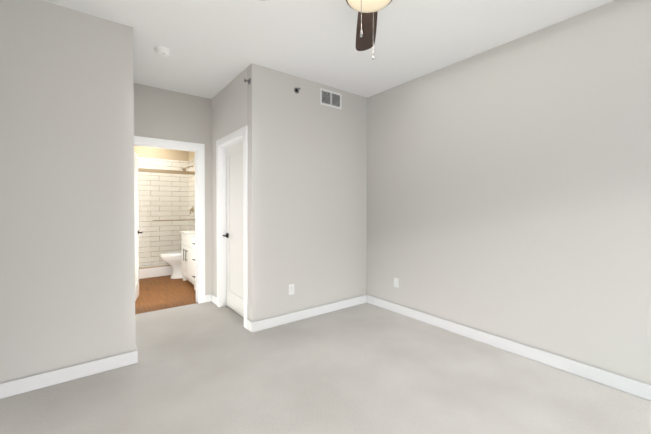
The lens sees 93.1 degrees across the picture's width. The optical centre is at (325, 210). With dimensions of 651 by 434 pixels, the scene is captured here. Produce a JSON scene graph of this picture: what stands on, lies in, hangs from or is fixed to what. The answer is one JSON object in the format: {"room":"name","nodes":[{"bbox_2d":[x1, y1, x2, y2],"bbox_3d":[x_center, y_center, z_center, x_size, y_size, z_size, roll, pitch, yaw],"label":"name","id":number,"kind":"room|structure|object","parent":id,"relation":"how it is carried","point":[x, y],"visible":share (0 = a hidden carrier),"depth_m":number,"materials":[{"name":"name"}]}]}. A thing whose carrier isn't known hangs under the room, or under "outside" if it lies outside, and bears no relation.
{"room":"empty bedroom","nodes":[
{"label":"empty bedroom","id":0,"kind":"room"},
{"bbox_2d":[134,146,188,160],"bbox_3d":[-3.781,-0.163,6.571,1.610,2.740,0.120,-1,1,-37],"label":"wall","id":1,"kind":"structure","parent":0,"point":[157,153],"depth_m":6.66,"materials":[{"name":"ceramic tile"},{"name":"paint"}]},
{"bbox_2d":[138,157,188,265],"bbox_3d":[-3.741,0.053,6.521,1.590,2.310,0.012,-1,1,-37],"label":"wall tile","id":2,"kind":"structure","parent":1,"relation":"attached to","point":[155,199],"depth_m":6.66,"materials":[{"name":"white tile"}]},
{"bbox_2d":[135,275,196,313],"bbox_3d":[-2.356,1.268,5.682,3.017,0.100,3.290,-1,1,-37],"label":"floor","id":3,"kind":"structure","parent":0,"point":[161,293],"depth_m":4.51,"materials":[{"name":"brown wood"}]},
{"bbox_2d":[138,168,194,278],"bbox_3d":[-3.402,0.228,6.079,1.578,1.970,1.098,-1,1,-37],"label":"shower enclosure","id":4,"kind":"object","parent":3,"relation":"on","point":[154,270],"visible":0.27,"depth_m":5.68,"materials":[{"name":"ceramic"}]},
{"bbox_2d":[160,251,182,278],"bbox_3d":[-2.604,0.815,5.657,0.763,0.806,0.420,-1,1,-37],"label":"toilet","id":5,"kind":"object","parent":3,"relation":"on","point":[173,259],"visible":0.42,"depth_m":5.49,"materials":[{"name":"ceramic"}]},
{"bbox_2d":[181,234,195,289],"bbox_3d":[-1.930,0.811,5.014,0.562,0.830,1.260,-1,1,-37],"label":"bathroom vanity","id":6,"kind":"object","parent":3,"relation":"on","point":[188,254],"depth_m":4.99,"materials":[{"name":"wood"}]},
{"bbox_2d":[180,230,194,233],"bbox_3d":[-1.921,0.380,5.015,0.538,0.032,1.284,-1,1,-37],"label":"countertop","id":7,"kind":"structure","parent":6,"relation":"on","point":[191,231],"depth_m":5.23,"materials":[{"name":"white stone"}]},
{"bbox_2d":[133,83,211,300],"bbox_3d":[-2.036,-0.130,3.890,1.146,2.740,0.120,-1,1,-37],"label":"wall","id":8,"kind":"structure","parent":0,"point":[159,113],"depth_m":3.95,"materials":[{"name":"paint"}]},
{"bbox_2d":[134,152,142,300],"bbox_3d":[-2.526,0.219,4.078,0.276,2.014,0.786,-1,1,-37],"label":"bathroom door","id":9,"kind":"structure","parent":8,"relation":"in","point":[136,214],"depth_m":4.31,"materials":[{"name":"paint"}]},
{"bbox_2d":[134,136,204,303],"bbox_3d":[-2.049,0.181,3.884,0.986,2.118,0.156,-1,1,-37],"label":"door frame","id":10,"kind":"structure","parent":8,"relation":"attached to","point":[198,149],"depth_m":4.09,"materials":[{"name":"paint"}]},
{"bbox_2d":[0,0,366,382],"bbox_3d":[-0.940,-0.120,3.072,3.670,2.740,0.120,-1,1,-37],"label":"wall","id":11,"kind":"structure","parent":0,"point":[67,257],"depth_m":2.39,"materials":[{"name":"grey paint"}]},
{"bbox_2d":[0,350,135,398],"bbox_3d":[-1.906,1.208,2.269,0.840,0.105,0.019,-1,1,-37],"label":"baseboard","id":12,"kind":"structure","parent":11,"relation":"attached to","point":[82,370],"depth_m":2.26,"materials":[{"name":"paint"}]},
{"bbox_2d":[135,344,137,362],"bbox_3d":[-1.945,1.198,3.052,0.014,0.105,1.309,-1,1,-37],"label":"baseboard","id":13,"kind":"structure","parent":11,"relation":"attached to","point":[135,344],"depth_m":2.54,"materials":[{"name":"paint"}]},
{"bbox_2d":[289,284,293,294],"bbox_3d":[-0.378,0.881,3.433,0.070,0.115,0.007,-1,1,-37],"label":"electrical outlet","id":14,"kind":"object","parent":11,"relation":"attached to","point":[291,289],"visible":1,"depth_m":3.43,"materials":[{"name":"white plastic"}]},
{"bbox_2d":[294,87,299,93],"bbox_3d":[-0.308,-1.336,3.425,0.068,0.068,0.056,-1,1,-37],"label":"sprinkler","id":15,"kind":"object","parent":11,"relation":"attached to","point":[296,90],"visible":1,"depth_m":3.44,"materials":[{"name":"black metal"}]},
{"bbox_2d":[248,295,367,332],"bbox_3d":[-0.113,1.191,3.636,1.611,0.105,0.019,-1,1,-37],"label":"baseboard","id":16,"kind":"structure","parent":11,"relation":"attached to","point":[263,324],"depth_m":3.52,"materials":[{"name":"paint"}]},
{"bbox_2d":[320,88,341,109],"bbox_3d":[0.067,-1.350,3.743,0.331,0.193,0.009,-1,1,-37],"label":"air vent","id":17,"kind":"object","parent":11,"relation":"in","point":[329,98],"visible":1,"depth_m":3.74,"materials":[{"name":"white plastic"}]},
{"bbox_2d":[189,151,194,160],"bbox_3d":[-2.162,-0.154,5.875,0.120,2.740,3.190,-1,1,-37],"label":"wall","id":18,"kind":"structure","parent":0,"point":[191,155],"depth_m":6.80,"materials":[{"name":"paint"}]},
{"bbox_2d":[188,158,194,230],"bbox_3d":[-2.784,0.052,6.584,0.012,2.310,1.048,-1,1,-37],"label":"wall tile","id":19,"kind":"structure","parent":18,"relation":"attached to","point":[191,191],"depth_m":6.78,"materials":[{"name":"white tile"}]},
{"bbox_2d":[211,68,246,295],"bbox_3d":[-1.170,-0.129,3.799,0.120,2.740,1.315,-1,1,-37],"label":"wall","id":20,"kind":"structure","parent":0,"point":[229,108],"depth_m":3.80,"materials":[{"name":"paint"}]},
{"bbox_2d":[216,125,247,328],"bbox_3d":[-1.063,0.177,3.647,0.139,2.133,0.958,-1,1,-37],"label":"door frame","id":21,"kind":"structure","parent":20,"relation":"attached to","point":[232,138],"depth_m":3.92,"materials":[{"name":"paint"}]},
{"bbox_2d":[223,141,243,317],"bbox_3d":[-1.030,0.216,3.673,0.159,2.029,0.776,-1,1,-37],"label":"closet door","id":22,"kind":"structure","parent":20,"relation":"in","point":[234,233],"depth_m":3.75,"materials":[{"name":"paint"}]},
{"bbox_2d":[0,301,650,433],"bbox_3d":[-0.138,1.312,2.136,3.790,0.100,5.040,-1,1,-37],"label":"floor carpet","id":23,"kind":"object","parent":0,"point":[210,367],"visible":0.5,"depth_m":2.18,"materials":[{"name":"grey carpet"}]},
{"bbox_2d":[43,0,613,98],"bbox_3d":[-1.135,-1.544,3.409,3.790,0.100,8.330,-1,1,-37],"label":"ceiling","id":24,"kind":"structure","parent":0,"point":[215,47],"depth_m":2.62,"materials":[{"name":"paint"}]},
{"bbox_2d":[154,46,171,56],"bbox_3d":[-1.508,-1.466,2.864,0.144,0.042,0.144,-1,1,-37],"label":"smoke detector","id":25,"kind":"object","parent":24,"relation":"attached to","point":[163,51],"visible":1,"depth_m":2.83,"materials":[{"name":"white plastic"}]},
{"bbox_2d":[346,0,391,59],"bbox_3d":[0.237,-1.165,1.651,1.024,0.615,1.024,-1,1,-37],"label":"ceiling fan","id":26,"kind":"object","parent":24,"relation":"hanging from","point":[367,10],"visible":1,"depth_m":1.92,"materials":[{"name":"brown wood"}]},
{"bbox_2d":[367,0,650,384],"bbox_3d":[1.291,-0.122,3.270,0.120,2.740,5.140,-1,1,-37],"label":"wall","id":27,"kind":"structure","parent":0,"point":[508,190],"depth_m":2.59,"materials":[{"name":"paint"}]},
{"bbox_2d":[394,277,398,287],"bbox_3d":[0.864,0.880,3.753,0.012,0.115,0.070,-1,1,-37],"label":"electrical outlet","id":28,"kind":"object","parent":27,"relation":"attached to","point":[396,282],"visible":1,"depth_m":3.75,"materials":[{"name":"white plastic"}]},
{"bbox_2d":[368,295,650,400],"bbox_3d":[1.637,1.202,2.723,0.014,0.105,3.585,-1,1,-37],"label":"baseboard","id":29,"kind":"structure","parent":27,"relation":"attached to","point":[625,384],"depth_m":2.58,"materials":[{"name":"paint"}]}
]}

